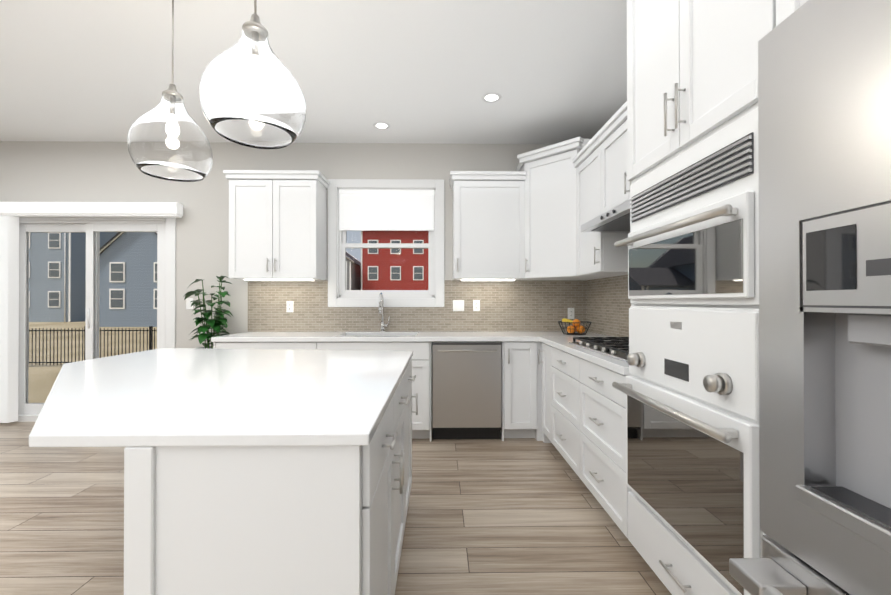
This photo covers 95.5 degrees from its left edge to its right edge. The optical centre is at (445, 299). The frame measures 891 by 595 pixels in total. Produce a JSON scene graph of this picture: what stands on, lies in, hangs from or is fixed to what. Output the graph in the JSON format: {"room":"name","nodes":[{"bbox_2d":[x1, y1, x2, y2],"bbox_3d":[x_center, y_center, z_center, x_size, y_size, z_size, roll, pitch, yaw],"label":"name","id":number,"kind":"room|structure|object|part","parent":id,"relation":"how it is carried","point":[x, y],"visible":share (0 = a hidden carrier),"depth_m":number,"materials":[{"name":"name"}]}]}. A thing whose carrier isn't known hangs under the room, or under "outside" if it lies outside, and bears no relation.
{"room":"kitchen","nodes":[
{"label":"kitchen","id":0,"kind":"room"},
{"bbox_2d":[0,141,552,347],"bbox_3d":[-2.033,-0.178,4.214,7.290,2.850,0.150,0,0,-1],"label":"wall","id":1,"kind":"structure","parent":0,"point":[47,171],"depth_m":4.14,"materials":[{"name":"beige paint"}]},
{"bbox_2d":[0,202,182,422],"bbox_3d":[-3.645,0.131,4.024,1.990,2.170,0.109,0,0,-1],"label":"blinds","id":2,"kind":"object","parent":1,"relation":"attached to","point":[11,213],"visible":0.98,"depth_m":3.99,"materials":[{"name":"white plastic"}]},
{"bbox_2d":[14,217,175,421],"bbox_3d":[-3.642,0.142,4.158,1.830,2.210,0.152,0,0,-1],"label":"sliding door","id":3,"kind":"structure","parent":1,"relation":"attached to","point":[92,228],"depth_m":4.15,"materials":[{"name":"white"}]},
{"bbox_2d":[186,298,192,308],"bbox_3d":[-2.606,0.047,4.125,0.070,0.115,0.009,0,0,-1],"label":"light switch","id":4,"kind":"object","parent":1,"relation":"attached to","point":[188,303],"visible":0.85,"depth_m":4.12,"materials":[{"name":"white plastic"}]},
{"bbox_2d":[223,170,329,280],"bbox_3d":[-1.624,-0.691,3.951,0.890,1.017,0.388,0,0,-1],"label":"upper cabinet","id":5,"kind":"object","parent":1,"relation":"attached to","point":[277,225],"visible":1,"depth_m":3.80,"materials":[{"name":"white paint"}]},
{"bbox_2d":[328,179,443,306],"bbox_3d":[-0.607,-0.573,4.203,1.190,1.310,0.118,0,0,-1],"label":"window","id":6,"kind":"structure","parent":1,"relation":"in","point":[387,205],"depth_m":4.17,"materials":[{"name":"white"}]},
{"bbox_2d":[248,280,583,331],"bbox_3d":[-0.277,0.069,4.158,3.480,0.524,0.010,0,0,-1],"label":"tile backsplash","id":7,"kind":"structure","parent":1,"relation":"attached to","point":[517,305],"depth_m":4.16,"materials":[{"name":"tile"}]},
{"bbox_2d":[286,301,292,311],"bbox_3d":[-1.586,0.077,4.130,0.070,0.115,0.008,0,0,-1],"label":"electrical outlet","id":8,"kind":"object","parent":7,"relation":"attached to","point":[289,306],"visible":1,"depth_m":4.13,"materials":[{"name":"white plastic"}]},
{"bbox_2d":[453,300,463,310],"bbox_3d":[0.134,0.067,4.155,0.116,0.115,0.009,0,0,-1],"label":"outlet","id":9,"kind":"object","parent":7,"relation":"attached to","point":[458,305],"visible":1,"depth_m":4.15,"materials":[{"name":"white plastic"}]},
{"bbox_2d":[473,300,479,310],"bbox_3d":[0.319,0.067,4.157,0.070,0.115,0.008,0,0,-1],"label":"outlet","id":10,"kind":"object","parent":7,"relation":"attached to","point":[476,305],"visible":1,"depth_m":4.16,"materials":[{"name":"white plastic"}]},
{"bbox_2d":[568,308,573,318],"bbox_3d":[1.293,0.147,4.171,0.070,0.115,0.008,0,0,-1],"label":"outlet","id":11,"kind":"object","parent":7,"relation":"attached to","point":[570,313],"visible":0.98,"depth_m":4.17,"materials":[{"name":"white plastic"}]},
{"bbox_2d":[453,173,516,280],"bbox_3d":[0.416,-0.679,3.999,0.680,0.971,0.350,0,0,-1],"label":"upper cabinet","id":12,"kind":"object","parent":1,"relation":"attached to","point":[484,204],"depth_m":3.83,"materials":[{"name":"white paint"}]},
{"bbox_2d":[584,275,630,336],"bbox_3d":[1.475,-0.076,3.049,0.010,0.804,2.220,0,0,-1],"label":"tile backsplash","id":13,"kind":"structure","parent":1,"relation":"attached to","point":[602,305],"depth_m":3.63,"materials":[{"name":"tile"}]},
{"bbox_2d":[0,0,626,143],"bbox_3d":[-1.981,-1.680,0.662,7.290,0.120,7.270,0,0,-1],"label":"ceiling","id":14,"kind":"structure","parent":0,"point":[435,71],"depth_m":2.77,"materials":[{"name":"white paint"}]},
{"bbox_2d":[127,0,212,181],"bbox_3d":[-1.398,-1.126,2.075,0.364,0.974,0.376,0,0,-1],"label":"pendant light","id":15,"kind":"object","parent":14,"relation":"hanging from","point":[167,138],"visible":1,"depth_m":1.96,"materials":[{"name":"clear glass"}]},
{"bbox_3d":[-1.398,-0.839,2.073,0.364,0.401,0.376,0,0,-1],"label":"lamp shade","id":16,"kind":"part","parent":15,"relation":"part of","materials":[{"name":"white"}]},
{"bbox_2d":[199,0,306,148],"bbox_3d":[-0.727,-1.121,1.551,0.364,0.990,0.376,0,0,-1],"label":"pendant light","id":17,"kind":"object","parent":14,"relation":"hanging from","point":[251,95],"visible":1,"depth_m":1.43,"materials":[{"name":"clear glass"}]},
{"bbox_2d":[373,122,389,128],"bbox_3d":[-0.591,-1.603,3.747,0.160,0.002,0.160,0,0,-1],"label":"recessed light","id":18,"kind":"object","parent":14,"relation":"in","point":[381,125],"visible":1,"depth_m":3.74,"materials":[{"name":"white"}]},
{"bbox_2d":[482,93,501,102],"bbox_3d":[0.367,-1.606,3.231,0.160,0.002,0.160,0,0,-1],"label":"recessed light","id":19,"kind":"object","parent":14,"relation":"in","point":[491,97],"visible":1,"depth_m":3.23,"materials":[{"name":"white"}]},
{"bbox_2d":[0,422,671,594],"bbox_3d":[-1.981,1.290,0.647,7.290,0.120,7.270,0,0,-1],"label":"floor","id":20,"kind":"structure","parent":0,"point":[518,516],"depth_m":2.21,"materials":[{"name":"brown wood"}]},
{"bbox_2d":[183,276,233,348],"bbox_3d":[-2.243,0.508,3.877,0.429,1.476,0.434,0,0,-1],"label":"pothos plant","id":21,"kind":"object","parent":20,"relation":"on","point":[214,324],"visible":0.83,"depth_m":3.79,"materials":[{"name":"green plant"}]},
{"bbox_2d":[29,360,417,594],"bbox_3d":[-0.925,0.792,1.726,1.532,0.886,1.572,0,0,-1],"label":"kitchen island","id":22,"kind":"object","parent":20,"relation":"on","point":[267,471],"depth_m":0.96,"materials":[{"name":"white paint"}]},
{"bbox_2d":[29,348,412,439],"bbox_3d":[-1.047,0.335,1.821,1.710,0.030,1.760,0,0,-1],"label":"island countertop","id":23,"kind":"structure","parent":22,"relation":"on","point":[161,393],"depth_m":1.34,"materials":[{"name":"white stone"}]},
{"bbox_2d":[213,339,342,349],"bbox_3d":[-1.535,0.809,3.816,0.949,0.874,0.628,0,0,-1],"label":"base cabinet","id":24,"kind":"object","parent":20,"relation":"on","point":[338,345],"depth_m":3.50,"materials":[{"name":"white paint"}]},
{"bbox_2d":[211,332,346,342],"bbox_3d":[-1.507,0.350,3.811,1.030,0.040,0.643,0,0,-1],"label":"countertop","id":25,"kind":"structure","parent":24,"relation":"on","point":[244,337],"depth_m":3.51,"materials":[{"name":"white stone"}]},
{"bbox_2d":[412,351,430,440],"bbox_3d":[-0.662,0.901,3.828,1.040,0.690,0.628,0,0,-1],"label":"base cabinet","id":26,"kind":"object","parent":20,"relation":"on","point":[421,360],"depth_m":3.53,"materials":[{"name":"white paint"}]},
{"bbox_2d":[432,342,500,438],"bbox_3d":[0.184,0.811,3.796,0.604,0.867,0.642,0,0,-1],"label":"dishwasher","id":27,"kind":"object","parent":20,"relation":"on","point":[466,390],"visible":1,"depth_m":3.52,"materials":[{"name":"grey metal"}]},
{"bbox_2d":[500,343,542,440],"bbox_3d":[0.670,0.809,3.848,0.355,0.874,0.628,0,0,-1],"label":"base cabinet","id":28,"kind":"object","parent":20,"relation":"on","point":[521,392],"depth_m":3.54,"materials":[{"name":"white paint"}]},
{"bbox_2d":[415,331,611,342],"bbox_3d":[0.596,0.350,3.842,1.736,0.040,0.643,0,0,-1],"label":"countertop","id":29,"kind":"structure","parent":28,"relation":"on","point":[441,336],"depth_m":3.56,"materials":[{"name":"white stone"}]},
{"bbox_2d":[558,318,591,334],"bbox_3d":[1.209,0.255,3.794,0.308,0.147,0.308,0,0,-1],"label":"fruit basket","id":30,"kind":"object","parent":29,"relation":"on","point":[574,328],"visible":1,"depth_m":3.74,"materials":[{"name":"black metal"}]},
{"bbox_2d":[538,341,545,442],"bbox_3d":[1.149,0.807,3.385,0.628,0.874,0.349,0,0,-1],"label":"base cabinet","id":31,"kind":"object","parent":20,"relation":"on","point":[543,351],"depth_m":3.45,"materials":[{"name":"white paint"}]},
{"bbox_2d":[546,345,577,474],"bbox_3d":[1.156,0.804,2.916,0.628,0.874,0.710,0,0,-1],"label":"base cabinet","id":32,"kind":"object","parent":20,"relation":"on","point":[561,369],"depth_m":2.91,"materials":[{"name":"white paint"}]},
{"bbox_2d":[578,357,631,537],"bbox_3d":[1.166,0.801,2.238,0.628,0.874,0.646,0,0,-1],"label":"base cabinet","id":33,"kind":"object","parent":20,"relation":"on","point":[584,416],"depth_m":2.19,"materials":[{"name":"white paint"}]},
{"bbox_2d":[540,337,628,376],"bbox_3d":[1.151,0.344,2.721,0.643,0.040,1.610,0,0,-1],"label":"countertop","id":34,"kind":"structure","parent":33,"relation":"on","point":[615,365],"depth_m":2.45,"materials":[{"name":"white stone"}]},
{"bbox_2d":[569,337,628,361],"bbox_3d":[1.167,0.299,2.528,0.510,0.048,0.910,0,0,-1],"label":"gas cooktop","id":35,"kind":"object","parent":34,"relation":"in","point":[615,347],"visible":0.4,"depth_m":2.54,"materials":[{"name":"silver metal"}]},
{"bbox_2d":[627,0,770,594],"bbox_3d":[1.181,-0.144,1.496,0.636,2.756,0.840,0,0,-1],"label":"tall cabinet","id":36,"kind":"object","parent":20,"relation":"on","point":[692,73],"depth_m":1.48,"materials":[{"name":"white paint"}]},
{"bbox_2d":[614,108,758,304],"bbox_3d":[0.828,-0.256,1.491,0.107,0.550,0.770,0,0,-1],"label":"built-in microwave","id":37,"kind":"object","parent":36,"relation":"in","point":[693,236],"visible":0.94,"depth_m":1.33,"materials":[{"name":"white metal"}]},
{"bbox_2d":[612,306,765,594],"bbox_3d":[0.822,0.454,1.487,0.118,0.850,0.770,0,0,-1],"label":"wall oven","id":38,"kind":"object","parent":36,"relation":"in","point":[690,387],"visible":0.98,"depth_m":1.33,"materials":[{"name":"white metal"}]},
{"bbox_2d":[729,0,890,594],"bbox_3d":[1.033,0.336,0.392,0.920,1.785,0.908,0,0,-1],"label":"refrigerator","id":39,"kind":"object","parent":20,"relation":"on","point":[824,118],"visible":1,"depth_m":0.72,"materials":[{"name":"grey metal"}]},
{"bbox_2d":[379,292,389,331],"bbox_3d":[-0.612,0.132,4.015,0.101,0.396,0.213,0,0,-1],"label":"faucet","id":40,"kind":"object","parent":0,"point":[381,306],"visible":0.96,"depth_m":4.08,"materials":[{"name":"silver metal"}]},
{"bbox_2d":[771,0,807,29],"bbox_3d":[1.195,-1.064,0.521,0.636,0.926,1.241,0,0,-1],"label":"upper cabinet","id":41,"kind":"object","parent":0,"relation":"attached to","point":[780,9],"depth_m":1.04,"materials":[{"name":"white paint"}]},
{"bbox_3d":[1.590,-0.196,0.632,0.150,2.850,7.120,0,0,-1],"label":"wall","id":42,"kind":"structure","parent":0,"visible":0},
{"bbox_2d":[509,133,606,279],"bbox_3d":[1.082,-0.780,3.799,0.767,1.170,0.772,0,0,-1],"label":"upper cabinet","id":43,"kind":"object","parent":42,"relation":"attached to","point":[533,213],"depth_m":3.66,"materials":[{"name":"white paint"}]},
{"bbox_2d":[577,137,629,276],"bbox_3d":[1.300,-0.683,3.180,0.350,0.971,0.592,0,0,-1],"label":"upper cabinet","id":44,"kind":"object","parent":42,"relation":"attached to","point":[597,254],"depth_m":3.11,"materials":[{"name":"white paint"}]},
{"bbox_2d":[581,199,629,231],"bbox_3d":[1.231,-0.535,2.453,0.507,0.108,0.970,0,0,-1],"label":"under-cabinet range hood","id":45,"kind":"object","parent":44,"relation":"attached to","point":[616,219],"visible":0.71,"depth_m":2.58,"materials":[{"name":"silver metal"}]},
{"bbox_2d":[601,105,630,213],"bbox_3d":[1.310,-0.882,2.456,0.350,0.581,0.980,0,0,-1],"label":"upper cabinet","id":46,"kind":"object","parent":42,"relation":"attached to","point":[615,187],"depth_m":2.72,"materials":[{"name":"white paint"}]},
{"label":"outside","id":47,"kind":"structure","parent":0,"visible":0},
{"bbox_2d":[28,321,156,402],"bbox_3d":[-15.914,2.634,71.826,150.000,0.300,135.470,0,0,-1],"label":"lawn","id":48,"kind":"structure","parent":47,"point":[49,376],"depth_m":18.98,"materials":[{"name":"beige plant"}]},
{"bbox_2d":[29,232,117,321],"bbox_3d":[-44.443,-3.844,46.175,13.000,12.400,10.800,0,0,-1],"label":"house","id":49,"kind":"structure","parent":48,"relation":"on","point":[67,254],"depth_m":41.23,"materials":[{"name":"blue"}]},
{"bbox_2d":[29,326,155,364],"bbox_3d":[-10.018,1.517,9.163,28.035,1.310,8.035,0,0,-1],"label":"metal fence","id":50,"kind":"object","parent":48,"relation":"on","point":[118,330],"depth_m":13.12,"materials":[{"name":"black metal"}]},
{"bbox_2d":[99,232,156,326],"bbox_3d":[-25.329,-2.228,38.444,8.119,9.090,10.800,0,0,-1],"label":"house","id":51,"kind":"structure","parent":48,"relation":"on","point":[114,257],"depth_m":33.43,"materials":[{"name":"blue wood"}]},
{"bbox_2d":[346,251,360,289],"bbox_3d":[-13.955,-2.267,50.611,7.209,9.290,10.800,0,0,-1],"label":"house","id":52,"kind":"structure","parent":48,"relation":"on","point":[353,273],"depth_m":47.44,"materials":[{"name":"grey"}]},
{"bbox_2d":[361,231,428,289],"bbox_3d":[0.700,-3.606,53.832,22.100,12.000,12.800,0,0,-1],"label":"building","id":53,"kind":"structure","parent":48,"relation":"on","point":[413,258],"depth_m":47.72,"materials":[{"name":"red brick"}]}
]}

